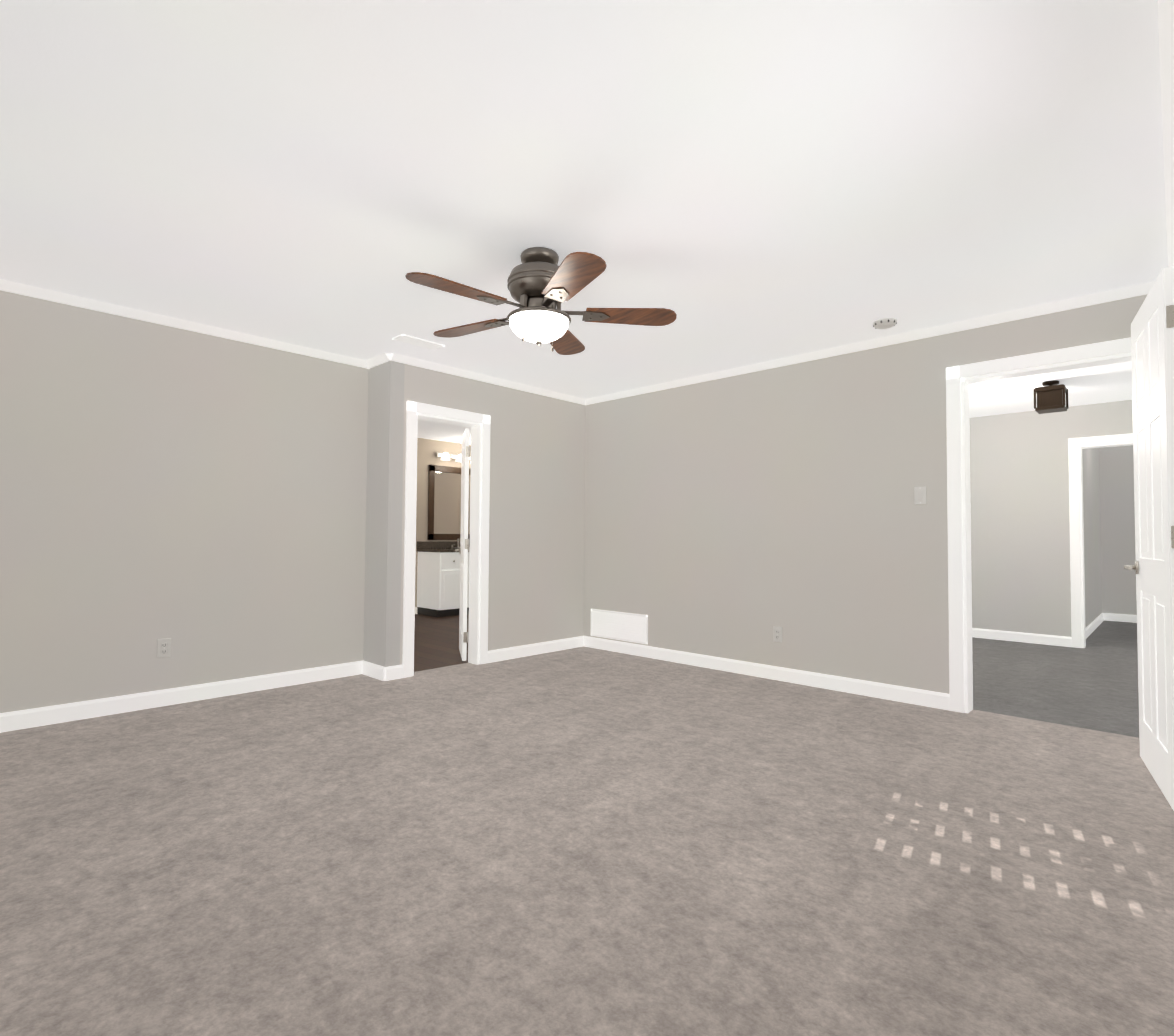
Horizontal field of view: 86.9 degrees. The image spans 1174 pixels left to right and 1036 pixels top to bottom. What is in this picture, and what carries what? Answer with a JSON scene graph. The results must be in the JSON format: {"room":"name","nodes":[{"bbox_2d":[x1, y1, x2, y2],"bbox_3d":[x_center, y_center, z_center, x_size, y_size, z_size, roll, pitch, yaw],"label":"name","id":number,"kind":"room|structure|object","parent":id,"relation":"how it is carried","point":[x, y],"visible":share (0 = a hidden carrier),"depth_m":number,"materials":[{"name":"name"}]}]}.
{"room":"empty bedroom","nodes":[
{"label":"empty bedroom","id":0,"kind":"room"},
{"bbox_2d":[0,290,368,712],"bbox_3d":[-2.748,-0.046,3.892,0.120,2.440,2.803,-1,-3,44],"label":"wall","id":1,"kind":"structure","parent":0,"point":[198,499],"depth_m":3.91,"materials":[{"name":"grey paint"}]},
{"bbox_2d":[157,638,170,657],"bbox_3d":[-2.650,0.815,3.880,0.009,0.116,0.072,-1,-3,44],"label":"electrical outlet","id":2,"kind":"object","parent":1,"relation":"attached to","point":[163,647],"visible":1,"depth_m":3.88,"materials":[{"name":"white plastic"}]},
{"bbox_2d":[0,661,359,732],"bbox_3d":[-2.654,1.124,3.862,0.016,0.100,2.653,-1,-3,44],"label":"baseboard","id":3,"kind":"structure","parent":1,"relation":"attached to","point":[31,718],"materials":[{"name":"white wood"}]},
{"bbox_2d":[0,279,375,368],"bbox_3d":[-2.616,-1.241,3.936,0.048,0.048,2.623,-1,-3,44],"label":"crown molding","id":4,"kind":"structure","parent":1,"relation":"attached to","point":[8,286],"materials":[{"name":"white wood"}]},
{"bbox_2d":[363,361,404,666],"bbox_3d":[-2.701,0.017,5.865,3.470,2.440,0.117,-1,-3,44],"label":"wall","id":5,"kind":"structure","parent":0,"point":[383,555],"depth_m":4.70,"materials":[{"name":"grey paint"}]},
{"bbox_2d":[360,661,391,680],"bbox_3d":[-1.608,1.157,4.685,0.331,0.100,0.016,-1,-3,44],"label":"baseboard","id":6,"kind":"structure","parent":5,"relation":"attached to","point":[369,669],"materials":[{"name":"white wood"}]},
{"bbox_2d":[415,438,470,612],"bbox_3d":[-2.621,0.096,8.372,0.120,2.440,3.620,-1,-3,44],"label":"wall","id":7,"kind":"structure","parent":0,"point":[428,450],"depth_m":8.66,"materials":[{"name":"beige paint"}]},
{"bbox_2d":[427,465,470,539],"bbox_3d":[-1.907,-0.208,9.016,0.026,1.060,0.920,-1,-3,44],"label":"bathroom mirror","id":8,"kind":"object","parent":7,"relation":"attached to","point":[444,502],"visible":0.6,"depth_m":8.88,"materials":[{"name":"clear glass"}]},
{"bbox_2d":[436,453,470,462],"bbox_3d":[-1.850,-0.869,8.986,0.171,0.100,0.700,-1,-3,44],"label":"sconce","id":9,"kind":"object","parent":7,"relation":"attached to","point":[447,456],"visible":0.52,"depth_m":8.91,"materials":[{"name":"white glass"}]},
{"bbox_2d":[400,364,584,664],"bbox_3d":[-0.717,0.019,5.517,0.120,2.440,2.120,-1,-3,44],"label":"wall","id":10,"kind":"structure","parent":0,"point":[536,522],"depth_m":5.62,"materials":[{"name":"grey paint"}]},
{"bbox_2d":[402,401,489,677],"bbox_3d":[-1.158,0.166,5.040,0.144,2.110,0.790,-1,-3,44],"label":"door frame","id":11,"kind":"structure","parent":10,"relation":"attached to","point":[413,409],"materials":[{"name":"white wood"}]},
{"bbox_2d":[455,428,469,660],"bbox_3d":[-1.111,0.231,5.594,0.139,1.992,0.602,1,-2,-14],"label":"bathroom door","id":12,"kind":"structure","parent":10,"relation":"in","point":[463,549],"depth_m":5.33,"materials":[{"name":"white wood"}]},
{"bbox_2d":[380,353,583,403],"bbox_3d":[-0.767,-1.182,5.372,0.048,0.048,2.105,-1,-3,44],"label":"crown molding","id":13,"kind":"structure","parent":10,"relation":"attached to","point":[385,357],"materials":[{"name":"white wood"}]},
{"bbox_2d":[488,636,583,662],"bbox_3d":[-0.444,1.197,5.675,0.016,0.100,1.170,-1,-3,44],"label":"baseboard","id":14,"kind":"structure","parent":10,"relation":"attached to","point":[497,655],"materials":[{"name":"white wood"}]},
{"bbox_2d":[0,0,1167,444],"bbox_3d":[1.132,-1.215,6.274,8.490,0.100,11.540,-1,-3,44],"label":"ceiling","id":15,"kind":"structure","parent":0,"point":[732,184],"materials":[{"name":"white paint"}]},
{"bbox_2d":[392,334,444,350],"bbox_3d":[-1.183,-1.236,4.364,0.140,0.010,0.340,-1,-3,44],"label":"ceiling vent","id":16,"kind":"object","parent":15,"relation":"in","point":[415,341],"visible":0.98,"depth_m":4.35,"materials":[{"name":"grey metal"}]},
{"bbox_2d":[405,247,676,354],"bbox_3d":[-0.271,-1.034,2.987,1.284,0.488,1.264,-1,-3,44],"label":"fan","id":17,"kind":"object","parent":15,"relation":"hanging from","point":[541,285],"visible":1,"depth_m":2.90,"materials":[{"name":"brown wood"}]},
{"bbox_2d":[873,318,896,328],"bbox_3d":[1.873,-1.217,3.892,0.140,0.036,0.140,-1,-3,44],"label":"smoke detector","id":18,"kind":"object","parent":15,"relation":"attached to","point":[885,323],"visible":1,"depth_m":3.85,"materials":[{"name":"white plastic"}]},
{"bbox_2d":[1033,380,1068,413],"bbox_3d":[4.006,-1.049,5.347,0.216,0.250,0.216,-1,-3,44],"label":"lantern pendant light","id":19,"kind":"object","parent":15,"relation":"hanging from","point":[1050,396],"visible":1,"depth_m":5.29,"materials":[{"name":"brown metal"}]},
{"bbox_2d":[0,614,1173,1035],"bbox_3d":[1.115,1.323,6.193,8.490,0.102,11.540,-1,-3,44],"label":"floor","id":20,"kind":"structure","parent":0,"point":[584,840],"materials":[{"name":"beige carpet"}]},
{"bbox_2d":[417,538,469,616],"bbox_3d":[-1.715,0.814,8.779,0.596,1.045,1.230,-1,-3,44],"label":"vanity cabinet","id":21,"kind":"object","parent":20,"relation":"on","point":[438,579],"visible":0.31,"depth_m":8.32,"materials":[{"name":"white wood"}]},
{"bbox_2d":[584,294,1147,693],"bbox_3d":[1.832,0.004,4.464,5.020,2.440,0.120,-1,-3,44],"label":"wall","id":22,"kind":"structure","parent":0,"point":[737,517],"depth_m":4.62,"materials":[{"name":"grey paint"}]},
{"bbox_2d":[591,609,647,643],"bbox_3d":[0.291,1.011,5.809,0.700,0.260,0.013,-1,-3,44],"label":"air vent","id":23,"kind":"object","parent":22,"relation":"in","point":[629,627],"visible":1,"depth_m":5.79,"materials":[{"name":"white metal"}]},
{"bbox_2d":[584,636,949,710],"bbox_3d":[1.123,1.186,5.003,3.210,0.100,0.016,-1,-3,44],"label":"baseboard","id":24,"kind":"structure","parent":22,"relation":"attached to","point":[932,699],"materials":[{"name":"white wood"}]},
{"bbox_2d":[773,626,781,641],"bbox_3d":[1.449,0.884,4.708,0.072,0.116,0.009,-1,-3,44],"label":"electrical outlet","id":25,"kind":"object","parent":22,"relation":"attached to","point":[777,634],"visible":1,"depth_m":4.71,"materials":[{"name":"white plastic"}]},
{"bbox_2d":[582,281,1154,404],"bbox_3d":[1.522,-1.188,4.690,4.300,0.048,0.048,-1,-3,44],"label":"crown molding","id":26,"kind":"structure","parent":22,"relation":"attached to","point":[1140,289],"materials":[{"name":"white wood"}]},
{"bbox_2d":[914,486,925,504],"bbox_3d":[2.177,-0.147,4.047,0.072,0.116,0.015,-1,-3,44],"label":"switch plate","id":27,"kind":"object","parent":22,"relation":"attached to","point":[919,495],"visible":1,"depth_m":4.04,"materials":[{"name":"white plastic"}]},
{"bbox_2d":[946,337,1131,712],"bbox_3d":[2.692,0.118,3.627,0.996,2.170,0.144,-1,-3,44],"label":"door frame","id":28,"kind":"structure","parent":22,"relation":"attached to","point":[955,375],"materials":[{"name":"white wood"}]},
{"bbox_2d":[1157,0,1173,266],"bbox_3d":[1.795,-1.274,1.900,0.048,0.048,3.588,-1,-3,44],"label":"crown molding","id":29,"kind":"structure","parent":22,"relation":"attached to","point":[1166,36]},
{"bbox_2d":[969,400,1132,635],"bbox_3d":[4.749,0.089,6.517,1.800,2.440,0.120,-1,-3,44],"label":"wall","id":30,"kind":"structure","parent":0,"point":[1020,527],"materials":[{"name":"grey paint"}]},
{"bbox_2d":[972,628,1071,646],"bbox_3d":[4.477,1.261,6.638,1.140,0.100,0.016,-1,-3,44],"label":"baseboard","id":31,"kind":"structure","parent":30,"relation":"attached to","point":[1064,641],"depth_m":6.51,"materials":[{"name":"white wood"}]},
{"bbox_2d":[1068,433,1132,647],"bbox_3d":[5.176,0.243,6.091,0.660,2.110,0.144,-1,-3,44],"label":"door frame","id":32,"kind":"structure","parent":30,"relation":"attached to","point":[1074,515],"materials":[{"name":"white wood"}]},
{"bbox_2d":[1061,408,1076,636],"bbox_3d":[6.000,0.128,7.478,0.120,2.440,3.000,-1,-3,44],"label":"wall","id":33,"kind":"structure","parent":0,"point":[1069,417],"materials":[{"name":"beige paint"}]},
{"bbox_2d":[1085,613,1136,638],"bbox_3d":[5.011,1.241,5.876,0.626,0.100,6.380,-1,-3,44],"label":"baseboard","id":34,"kind":"structure","parent":33,"relation":"attached to","point":[1095,623],"depth_m":8.19,"materials":[{"name":"white wood"}]},
{"bbox_2d":[1129,400,1136,614],"bbox_3d":[5.321,0.067,5.707,0.146,2.440,6.500,-1,-3,44],"label":"wall","id":35,"kind":"structure","parent":0,"point":[1131,456],"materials":[{"name":"grey paint"}]},
{"bbox_3d":[2.119,0.055,2.084,0.128,2.190,0.820,-1,-3,44],"label":"door frame","id":36,"kind":"structure","parent":0,"visible":0},
{"bbox_2d":[1124,266,1173,810],"bbox_3d":[2.528,0.086,2.754,0.139,2.152,0.792,-1,-2,34],"label":"door","id":37,"kind":"structure","parent":36,"relation":"attached to","point":[1152,340],"depth_m":2.67,"materials":[{"name":"white wood"}]}
]}

